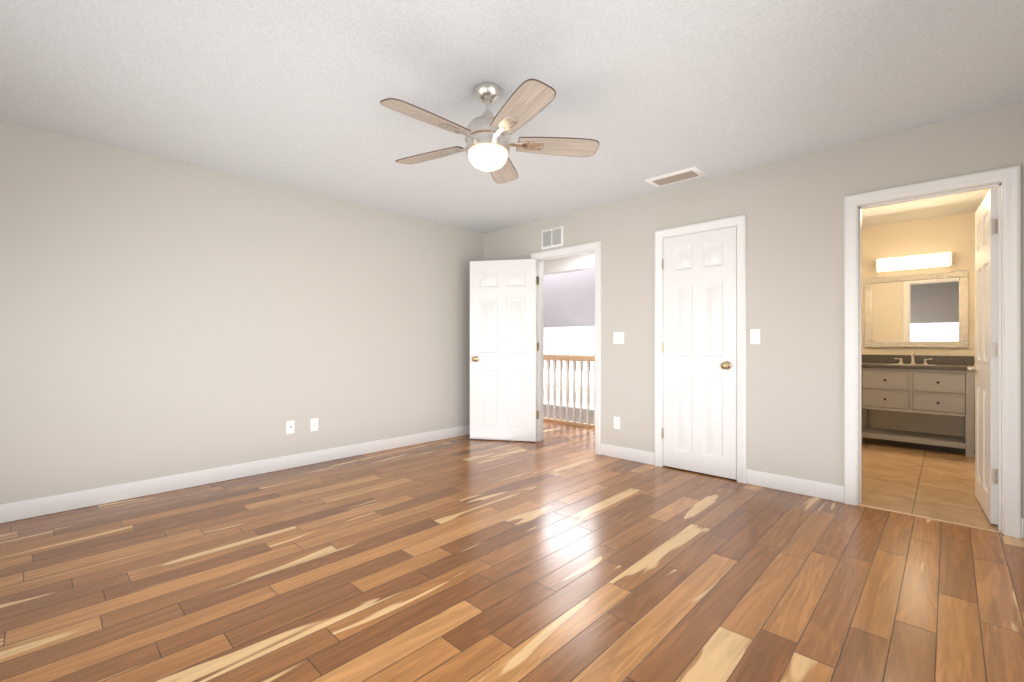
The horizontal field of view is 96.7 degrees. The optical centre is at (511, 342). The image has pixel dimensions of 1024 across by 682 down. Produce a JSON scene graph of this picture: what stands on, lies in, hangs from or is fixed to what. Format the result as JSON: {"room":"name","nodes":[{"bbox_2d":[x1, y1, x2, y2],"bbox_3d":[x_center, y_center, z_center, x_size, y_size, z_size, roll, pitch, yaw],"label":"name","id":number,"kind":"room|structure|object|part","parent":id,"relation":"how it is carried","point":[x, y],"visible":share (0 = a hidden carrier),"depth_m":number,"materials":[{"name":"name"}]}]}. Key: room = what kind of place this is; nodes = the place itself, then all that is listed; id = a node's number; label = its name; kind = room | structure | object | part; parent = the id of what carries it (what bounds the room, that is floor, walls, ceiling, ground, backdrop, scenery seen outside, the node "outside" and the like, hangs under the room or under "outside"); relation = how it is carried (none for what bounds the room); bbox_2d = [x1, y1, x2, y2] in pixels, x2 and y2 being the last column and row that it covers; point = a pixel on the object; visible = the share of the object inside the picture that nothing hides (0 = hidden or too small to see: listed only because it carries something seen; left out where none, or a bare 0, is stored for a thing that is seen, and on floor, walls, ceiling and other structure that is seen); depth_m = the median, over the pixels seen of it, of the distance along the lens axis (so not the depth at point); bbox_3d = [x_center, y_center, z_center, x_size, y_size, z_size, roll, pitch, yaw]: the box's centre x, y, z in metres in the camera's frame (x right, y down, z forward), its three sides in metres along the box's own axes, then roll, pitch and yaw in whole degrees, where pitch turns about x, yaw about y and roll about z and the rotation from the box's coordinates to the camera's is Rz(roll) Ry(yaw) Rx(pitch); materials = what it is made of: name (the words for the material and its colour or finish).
{"room":"empty bedroom","nodes":[
{"label":"empty bedroom","id":0,"kind":"room"},
{"bbox_2d":[0,120,483,503],"bbox_3d":[-1.987,-0.130,4.053,0.120,2.460,4.840,0,0,44],"label":"wall","id":1,"kind":"structure","parent":0,"point":[160,317],"depth_m":3.51,"materials":[{"name":"grey paint"}]},
{"bbox_2d":[0,425,469,523],"bbox_3d":[-1.938,1.042,4.006,0.018,0.115,4.600,0,0,44],"label":"baseboard","id":2,"kind":"structure","parent":1,"relation":"attached to","point":[24,509],"depth_m":3.50,"materials":[{"name":"white wood"}]},
{"bbox_2d":[286,420,294,433],"bbox_3d":[-1.948,0.740,4.002,0.008,0.115,0.070,0,0,44],"label":"jack","id":3,"kind":"object","parent":1,"relation":"attached to","point":[290,427],"visible":1,"depth_m":4.00,"materials":[{"name":"white plastic"}]},
{"bbox_2d":[310,418,317,430],"bbox_3d":[-1.803,0.745,4.154,0.008,0.115,0.070,0,0,44],"label":"outlet","id":4,"kind":"object","parent":1,"relation":"attached to","point":[313,424],"visible":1,"depth_m":4.15,"materials":[{"name":"white plastic"}]},
{"bbox_2d":[0,420,1023,681],"bbox_3d":[-0.987,1.223,5.082,9.100,0.254,7.470,0,0,44],"label":"floor","id":5,"kind":"structure","parent":0,"point":[462,558],"depth_m":2.14,"materials":[{"name":"brown wood"}]},
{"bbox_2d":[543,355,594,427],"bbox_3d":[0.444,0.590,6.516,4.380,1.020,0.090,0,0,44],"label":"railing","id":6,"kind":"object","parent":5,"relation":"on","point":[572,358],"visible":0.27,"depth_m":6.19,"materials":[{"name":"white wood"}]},
{"bbox_2d":[862,352,973,457],"bbox_3d":[4.266,0.599,4.853,0.944,1.003,0.526,0,0,44],"label":"bathroom vanity","id":7,"kind":"object","parent":5,"relation":"on","point":[929,384],"visible":0.96,"depth_m":4.70,"materials":[{"name":"grey wood"}]},
{"bbox_2d":[0,0,1023,233],"bbox_3d":[0.673,-1.410,3.490,4.740,0.100,7.710,0,0,44],"label":"ceiling","id":8,"kind":"structure","parent":0,"point":[291,94],"depth_m":2.38,"materials":[{"name":"white paint"}]},
{"bbox_2d":[380,79,598,183],"bbox_3d":[-0.161,-1.144,2.412,1.176,0.430,1.136,0,0,44],"label":"ceiling fan","id":9,"kind":"object","parent":8,"relation":"hanging from","point":[487,139],"visible":1,"depth_m":2.35,"materials":[{"name":"brown wood"}]},
{"label":"blade","id":10,"kind":"part","parent":9,"relation":"part of","materials":[{"name":"brown wood"}]},
{"bbox_3d":[-0.469,-1.075,2.618,0.447,0.006,0.157,0,12,28],"label":"blade","id":11,"kind":"part","parent":9,"relation":"part of","materials":[{"name":"brown wood"}]},
{"bbox_3d":[-0.129,-1.188,2.437,0.244,0.341,0.244,0,0,44],"label":"motor","id":12,"kind":"part","parent":9,"relation":"part of","materials":[{"name":"silver metal"}]},
{"bbox_3d":[-0.129,-0.975,2.437,0.212,0.091,0.212,0,0,44],"label":"glass","id":13,"kind":"part","parent":9,"relation":"part of","materials":[{"name":"white glass"}]},
{"label":"blade","id":14,"kind":"part","parent":9,"relation":"part of","materials":[{"name":"brown wood"}]},
{"bbox_3d":[0.041,-1.075,2.092,0.157,0.006,0.447,13,-6,-25],"label":"blade","id":15,"kind":"part","parent":9,"relation":"part of","materials":[{"name":"brown wood"}]},
{"bbox_3d":[0.252,-1.075,2.492,0.447,0.006,0.157,0,-12,-8],"label":"blade","id":16,"kind":"part","parent":9,"relation":"part of","materials":[{"name":"brown wood"}]},
{"bbox_2d":[644,166,706,187],"bbox_3d":[1.343,-1.355,3.741,0.430,0.009,0.250,0,0,44],"label":"ceiling vent","id":17,"kind":"object","parent":8,"relation":"in","point":[678,176],"visible":1,"depth_m":3.72,"materials":[{"name":"white metal"}]},
{"bbox_2d":[543,384,593,409],"bbox_3d":[2.133,1.240,9.998,6.800,0.320,1.315,0,0,44],"label":"floor","id":18,"kind":"structure","parent":0,"point":[577,404],"depth_m":10.01,"materials":[{"name":"beige carpet"}]},
{"bbox_2d":[543,350,594,393],"bbox_3d":[1.744,0.625,9.592,6.800,0.910,0.060,0,0,44],"label":"railing","id":19,"kind":"structure","parent":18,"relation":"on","point":[564,352],"depth_m":9.99,"materials":[{"name":"white wood"}]},
{"bbox_2d":[543,326,594,423],"bbox_3d":[2.630,0.500,10.515,7.040,7.200,0.120,0,0,44],"label":"wall","id":20,"kind":"structure","parent":0,"point":[561,338],"depth_m":11.66,"materials":[{"name":"white paint"}]},
{"bbox_2d":[581,330,594,371],"bbox_3d":[1.913,0.195,11.097,0.520,1.030,0.028,0,0,44],"label":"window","id":21,"kind":"structure","parent":20,"relation":"in","point":[587,340],"depth_m":11.13,"materials":[{"name":"white glass"}]},
{"bbox_2d":[543,269,594,326],"bbox_3d":[1.239,-1.585,9.065,6.800,2.330,3.900,0,0,44],"label":"wall","id":22,"kind":"structure","parent":0,"point":[568,299],"depth_m":10.33,"materials":[{"name":"grey paint"}]},
{"bbox_2d":[543,252,594,275],"bbox_3d":[-0.163,-2.075,7.603,6.800,2.050,0.150,0,0,44],"label":"ceiling","id":23,"kind":"structure","parent":0,"point":[571,264],"depth_m":6.56,"materials":[{"name":"white paint"}]},
{"bbox_2d":[484,102,1023,537],"bbox_3d":[1.313,-0.130,4.158,4.740,2.460,0.120,0,0,44],"label":"wall","id":24,"kind":"structure","parent":0,"point":[792,209],"depth_m":3.39,"materials":[{"name":"grey paint"}]},
{"bbox_2d":[470,259,536,441],"bbox_3d":[-0.101,0.079,5.121,0.772,2.018,0.183,0,0,12],"label":"entry door","id":25,"kind":"structure","parent":24,"relation":"in","point":[503,346],"depth_m":5.10,"materials":[{"name":"white wood"}]},
{"bbox_2d":[541,226,562,249],"bbox_3d":[0.431,-1.135,4.914,0.300,0.210,0.010,0,0,44],"label":"air vent","id":26,"kind":"object","parent":24,"relation":"in","point":[551,237],"visible":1,"depth_m":4.91,"materials":[{"name":"white metal"}]},
{"bbox_2d":[531,241,600,454],"bbox_3d":[0.585,0.046,4.844,0.914,2.107,0.140,0,0,44],"label":"door frame","id":27,"kind":"structure","parent":24,"relation":"attached to","point":[596,245],"depth_m":4.78,"materials":[{"name":"white wood"}]},
{"bbox_2d":[614,416,619,428],"bbox_3d":[1.006,0.765,4.364,0.070,0.115,0.008,0,0,44],"label":"outlet","id":28,"kind":"object","parent":24,"relation":"attached to","point":[616,422],"visible":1,"depth_m":4.36,"materials":[{"name":"white plastic"}]},
{"bbox_2d":[613,332,623,343],"bbox_3d":[1.017,-0.050,4.348,0.115,0.115,0.016,0,0,44],"label":"light switch","id":29,"kind":"object","parent":24,"relation":"attached to","point":[618,337],"visible":1,"depth_m":4.35,"materials":[{"name":"white plastic"}]},
{"bbox_2d":[601,443,653,464],"bbox_3d":[1.079,1.042,4.290,0.566,0.115,0.014,0,0,44],"label":"baseboard","id":30,"kind":"structure","parent":24,"relation":"attached to","point":[636,455],"depth_m":4.27,"materials":[{"name":"white wood"}]},
{"bbox_2d":[654,214,746,483],"bbox_3d":[1.581,0.046,3.852,0.764,2.107,0.194,0,0,44],"label":"door","id":31,"kind":"structure","parent":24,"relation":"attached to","point":[662,316],"depth_m":3.81,"materials":[{"name":"white wood"}]},
{"bbox_3d":[1.574,0.079,3.851,0.622,2.018,0.183,0,0,44],"label":"closet door","id":32,"kind":"part","parent":31,"relation":"part of","materials":[{"name":"white wood"}]},
{"bbox_2d":[750,329,759,343],"bbox_3d":[1.880,-0.050,3.521,0.070,0.115,0.016,0,0,44],"label":"bathroom light switch","id":33,"kind":"object","parent":24,"relation":"attached to","point":[754,336],"visible":1,"depth_m":3.52,"materials":[{"name":"white plastic"}]},
{"bbox_2d":[746,469,843,502],"bbox_3d":[2.061,1.042,3.348,0.626,0.115,0.014,0,0,44],"label":"baseboard","id":34,"kind":"structure","parent":24,"relation":"attached to","point":[828,491],"depth_m":3.32,"materials":[{"name":"white wood"}]},
{"bbox_2d":[844,164,1020,537],"bbox_3d":[2.621,0.046,2.892,0.814,2.107,0.140,0,0,44],"label":"door frame","id":35,"kind":"structure","parent":24,"relation":"attached to","point":[1010,176],"depth_m":2.66,"materials":[{"name":"white wood"}]},
{"bbox_2d":[967,188,997,524],"bbox_3d":[3.107,0.079,2.983,0.132,2.018,0.672,0,0,40],"label":"door","id":36,"kind":"structure","parent":24,"relation":"in","point":[985,368],"depth_m":2.86,"materials":[{"name":"white wood"}]},
{"bbox_2d":[1021,518,1023,537],"bbox_3d":[1.295,1.042,0.906,0.023,0.115,4.600,0,0,44],"label":"baseboard","id":37,"kind":"structure","parent":24,"relation":"attached to","point":[1022,519],"depth_m":2.56,"materials":[{"name":"white wood"}]},
{"bbox_2d":[862,212,974,437],"bbox_3d":[4.400,-0.130,5.174,1.450,2.460,0.120,0,0,44],"label":"wall","id":38,"kind":"structure","parent":0,"point":[955,234],"depth_m":4.98,"materials":[{"name":"beige paint"}]},
{"bbox_3d":[3.450,-0.130,4.097,1.330,2.460,2.750,0,0,44],"label":"wall","id":39,"kind":"structure","parent":0,"visible":0},
{"bbox_2d":[875,251,951,272],"bbox_3d":[4.405,-0.885,5.005,0.630,0.150,0.110,0,0,44],"label":"sconce","id":40,"kind":"object","parent":39,"relation":"attached to","point":[943,259],"visible":0.98,"depth_m":4.96,"materials":[{"name":"white glass"}]},
{"bbox_2d":[864,270,967,347],"bbox_3d":[4.436,-0.355,5.030,0.860,0.810,0.030,0,0,44],"label":"mirror","id":41,"kind":"object","parent":39,"relation":"attached to","point":[926,310],"visible":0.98,"depth_m":5.00,"materials":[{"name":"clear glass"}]}
]}

